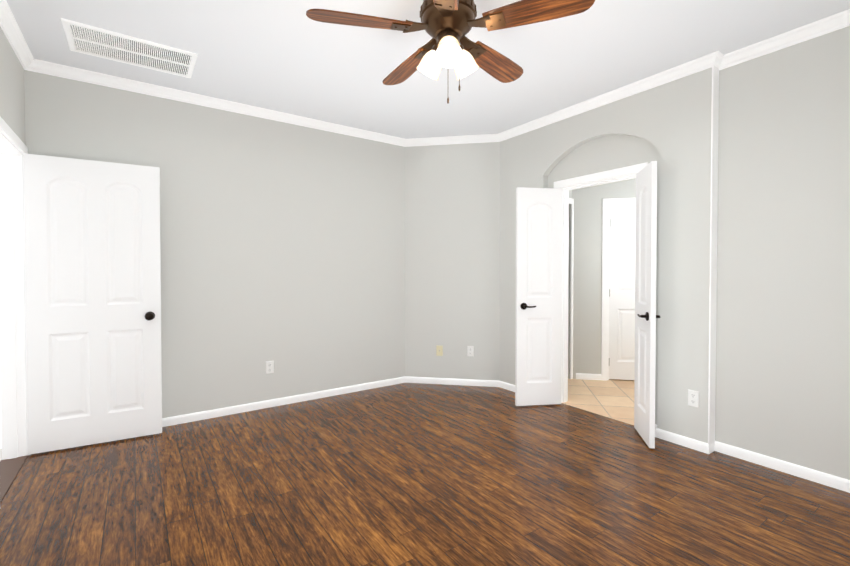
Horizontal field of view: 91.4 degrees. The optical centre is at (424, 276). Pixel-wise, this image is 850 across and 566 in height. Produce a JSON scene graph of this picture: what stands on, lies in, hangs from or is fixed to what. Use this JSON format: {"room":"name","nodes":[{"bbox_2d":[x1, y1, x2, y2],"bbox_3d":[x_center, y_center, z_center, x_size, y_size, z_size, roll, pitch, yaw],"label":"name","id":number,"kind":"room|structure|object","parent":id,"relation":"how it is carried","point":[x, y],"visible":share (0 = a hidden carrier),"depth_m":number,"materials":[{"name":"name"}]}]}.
{"room":"empty bedroom","nodes":[
{"label":"empty bedroom","id":0,"kind":"room"},
{"bbox_2d":[0,353,1,448],"bbox_3d":[-3.072,-0.150,1.809,1.480,2.790,1.900,-1,1,-35],"label":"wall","id":1,"kind":"structure","parent":0,"point":[0,409],"depth_m":2.96,"materials":[{"name":"white paint"}]},
{"bbox_2d":[0,27,24,143],"bbox_3d":[-1.438,-0.110,0.870,0.120,2.740,5.126,-1,1,-35],"label":"wall","id":2,"kind":"structure","parent":0,"point":[12,102],"depth_m":2.58,"materials":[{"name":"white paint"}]},
{"bbox_2d":[0,117,30,459],"bbox_3d":[-2.554,0.171,2.483,0.136,2.126,0.912,-1,1,-35],"label":"door frame","id":3,"kind":"structure","parent":2,"relation":"attached to","point":[13,151],"depth_m":2.79,"materials":[{"name":"white wood"}]},
{"bbox_2d":[24,153,161,454],"bbox_3d":[-2.373,0.187,3.004,0.775,2.055,0.182,-1,1,-35],"label":"door","id":4,"kind":"structure","parent":2,"relation":"in","point":[93,294],"depth_m":3.00,"materials":[{"name":"white wood"}]},
{"bbox_2d":[24,70,404,417],"bbox_3d":[-1.522,-0.157,3.867,3.181,2.740,0.120,-1,1,-35],"label":"wall","id":5,"kind":"structure","parent":0,"point":[282,245],"depth_m":3.77,"materials":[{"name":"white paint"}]},
{"bbox_2d":[266,361,273,373],"bbox_3d":[-1.444,0.841,3.858,0.072,0.116,0.009,-1,1,-35],"label":"electrical outlet","id":6,"kind":"object","parent":5,"relation":"attached to","point":[269,367],"visible":1,"depth_m":3.86,"materials":[{"name":"white plastic"}]},
{"bbox_2d":[0,383,849,565],"bbox_3d":[0.187,1.267,2.030,4.088,0.050,5.126,-1,1,-35],"label":"floor","id":7,"kind":"structure","parent":0,"point":[412,474],"depth_m":2.34,"materials":[{"name":"brown wood"}]},
{"bbox_2d":[0,455,27,502],"bbox_3d":[-2.561,1.231,2.494,0.129,0.006,0.764,-1,1,-35],"label":"threshold","id":8,"kind":"object","parent":7,"relation":"on","point":[9,469],"visible":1,"depth_m":2.61,"materials":[{"name":"brown wood"}]},
{"bbox_2d":[6,0,849,138],"bbox_3d":[0.238,-1.524,2.022,4.213,0.050,5.126,-1,1,-35],"label":"ceiling","id":9,"kind":"structure","parent":0,"point":[288,56],"depth_m":2.75,"materials":[{"name":"white paint"}]},
{"bbox_2d":[61,18,197,77],"bbox_3d":[-1.947,-1.505,2.778,0.705,0.011,0.420,-1,1,-35],"label":"ceiling vent","id":10,"kind":"object","parent":9,"relation":"in","point":[100,42],"visible":1,"depth_m":2.74,"materials":[{"name":"white metal"}]},
{"bbox_2d":[306,0,594,102],"bbox_3d":[0.101,-1.172,2.057,1.268,0.655,1.242,-1,1,-35],"label":"ceiling fan","id":11,"kind":"object","parent":9,"relation":"hanging from","point":[446,25],"visible":1,"depth_m":1.94,"materials":[{"name":"brown wood"}]},
{"bbox_2d":[405,142,499,379],"bbox_3d":[0.305,-0.170,4.669,1.056,2.740,0.120,0,1,10],"label":"wall","id":12,"kind":"structure","parent":0,"point":[452,249],"depth_m":4.61,"materials":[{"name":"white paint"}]},
{"bbox_2d":[436,345,442,355],"bbox_3d":[0.163,0.827,4.647,0.052,0.116,0.052,-1,1,-35],"label":"outlet plate","id":13,"kind":"object","parent":12,"relation":"attached to","point":[439,350],"visible":1,"depth_m":4.64,"materials":[{"name":"beige plastic"}]},
{"bbox_2d":[467,346,473,356],"bbox_3d":[0.502,0.822,4.584,0.072,0.116,0.009,0,1,10],"label":"outlet","id":14,"kind":"object","parent":12,"relation":"attached to","point":[470,350],"visible":1,"depth_m":4.58,"materials":[{"name":"white plastic"}]},
{"bbox_2d":[563,379,634,424],"bbox_3d":[2.553,1.227,4.580,2.714,0.050,2.050,-1,1,-35],"label":"floor","id":15,"kind":"structure","parent":0,"point":[612,398],"depth_m":4.16,"materials":[{"name":"beige tile"}]},
{"bbox_2d":[568,178,635,378],"bbox_3d":[2.689,-0.097,4.478,2.663,2.600,1.938,-1,1,-35],"label":"wall","id":16,"kind":"structure","parent":0,"point":[587,305],"depth_m":4.83,"materials":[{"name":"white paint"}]},
{"bbox_2d":[569,198,635,380],"bbox_3d":[1.993,0.146,4.543,1.573,2.112,0.840,-1,1,-35],"label":"trim","id":17,"kind":"structure","parent":16,"relation":"attached to","point":[607,203],"depth_m":4.79,"materials":[{"name":"white wood"}]},
{"bbox_2d":[609,205,635,379],"bbox_3d":[2.474,0.182,4.759,0.517,2.010,0.513,-1,1,-35],"label":"hall door","id":18,"kind":"structure","parent":16,"relation":"in","point":[622,250],"depth_m":4.78,"materials":[{"name":"white wood"}]},
{"bbox_2d":[499,26,849,479],"bbox_3d":[2.080,-0.142,2.877,0.190,2.740,4.139,-1,1,-35],"label":"wall","id":19,"kind":"structure","parent":0,"point":[783,320],"depth_m":2.77,"materials":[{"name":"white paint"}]},
{"bbox_2d":[0,0,849,146],"bbox_3d":[0.238,-1.464,2.023,3.973,0.070,4.886,-1,1,-35],"label":"crown molding","id":20,"kind":"structure","parent":19,"relation":"attached to","point":[9,26],"depth_m":3.18,"materials":[{"name":"white wood"}]},
{"bbox_2d":[162,376,849,492],"bbox_3d":[0.238,1.207,2.065,3.973,0.069,4.886,-1,1,-35],"label":"baseboard","id":21,"kind":"structure","parent":19,"relation":"attached to","point":[830,480],"depth_m":3.46,"materials":[{"name":"white wood"}]},
{"bbox_2d":[515,187,561,405],"bbox_3d":[1.065,0.185,3.897,0.410,2.030,0.246,-1,1,-35],"label":"double door","id":22,"kind":"structure","parent":19,"relation":"in","point":[538,349],"depth_m":3.88,"materials":[{"name":"white wood"}]},
{"bbox_2d":[554,162,647,402],"bbox_3d":[1.551,0.153,3.684,0.136,2.126,0.892,-1,1,-35],"label":"door frame","id":23,"kind":"structure","parent":19,"relation":"attached to","point":[610,176],"depth_m":3.97,"materials":[{"name":"white wood"}]},
{"bbox_2d":[634,161,659,448],"bbox_3d":[1.658,0.197,3.123,0.328,2.030,0.297,-1,1,-35],"label":"double door","id":24,"kind":"structure","parent":19,"relation":"in","point":[646,316],"depth_m":3.05,"materials":[{"name":"white wood"}]},
{"bbox_2d":[688,389,698,407],"bbox_3d":[1.914,0.867,2.957,0.009,0.116,0.072,-1,1,-35],"label":"electrical outlet","id":25,"kind":"object","parent":19,"relation":"attached to","point":[693,398],"visible":1,"depth_m":2.95,"materials":[{"name":"white plastic"}]},
{"bbox_2d":[708,65,718,444],"bbox_3d":[2.013,-0.142,2.892,0.094,2.740,0.010,-1,1,-35],"label":"trim","id":26,"kind":"structure","parent":19,"relation":"attached to","point":[713,251],"depth_m":2.88,"materials":[{"name":"white"}]}
]}

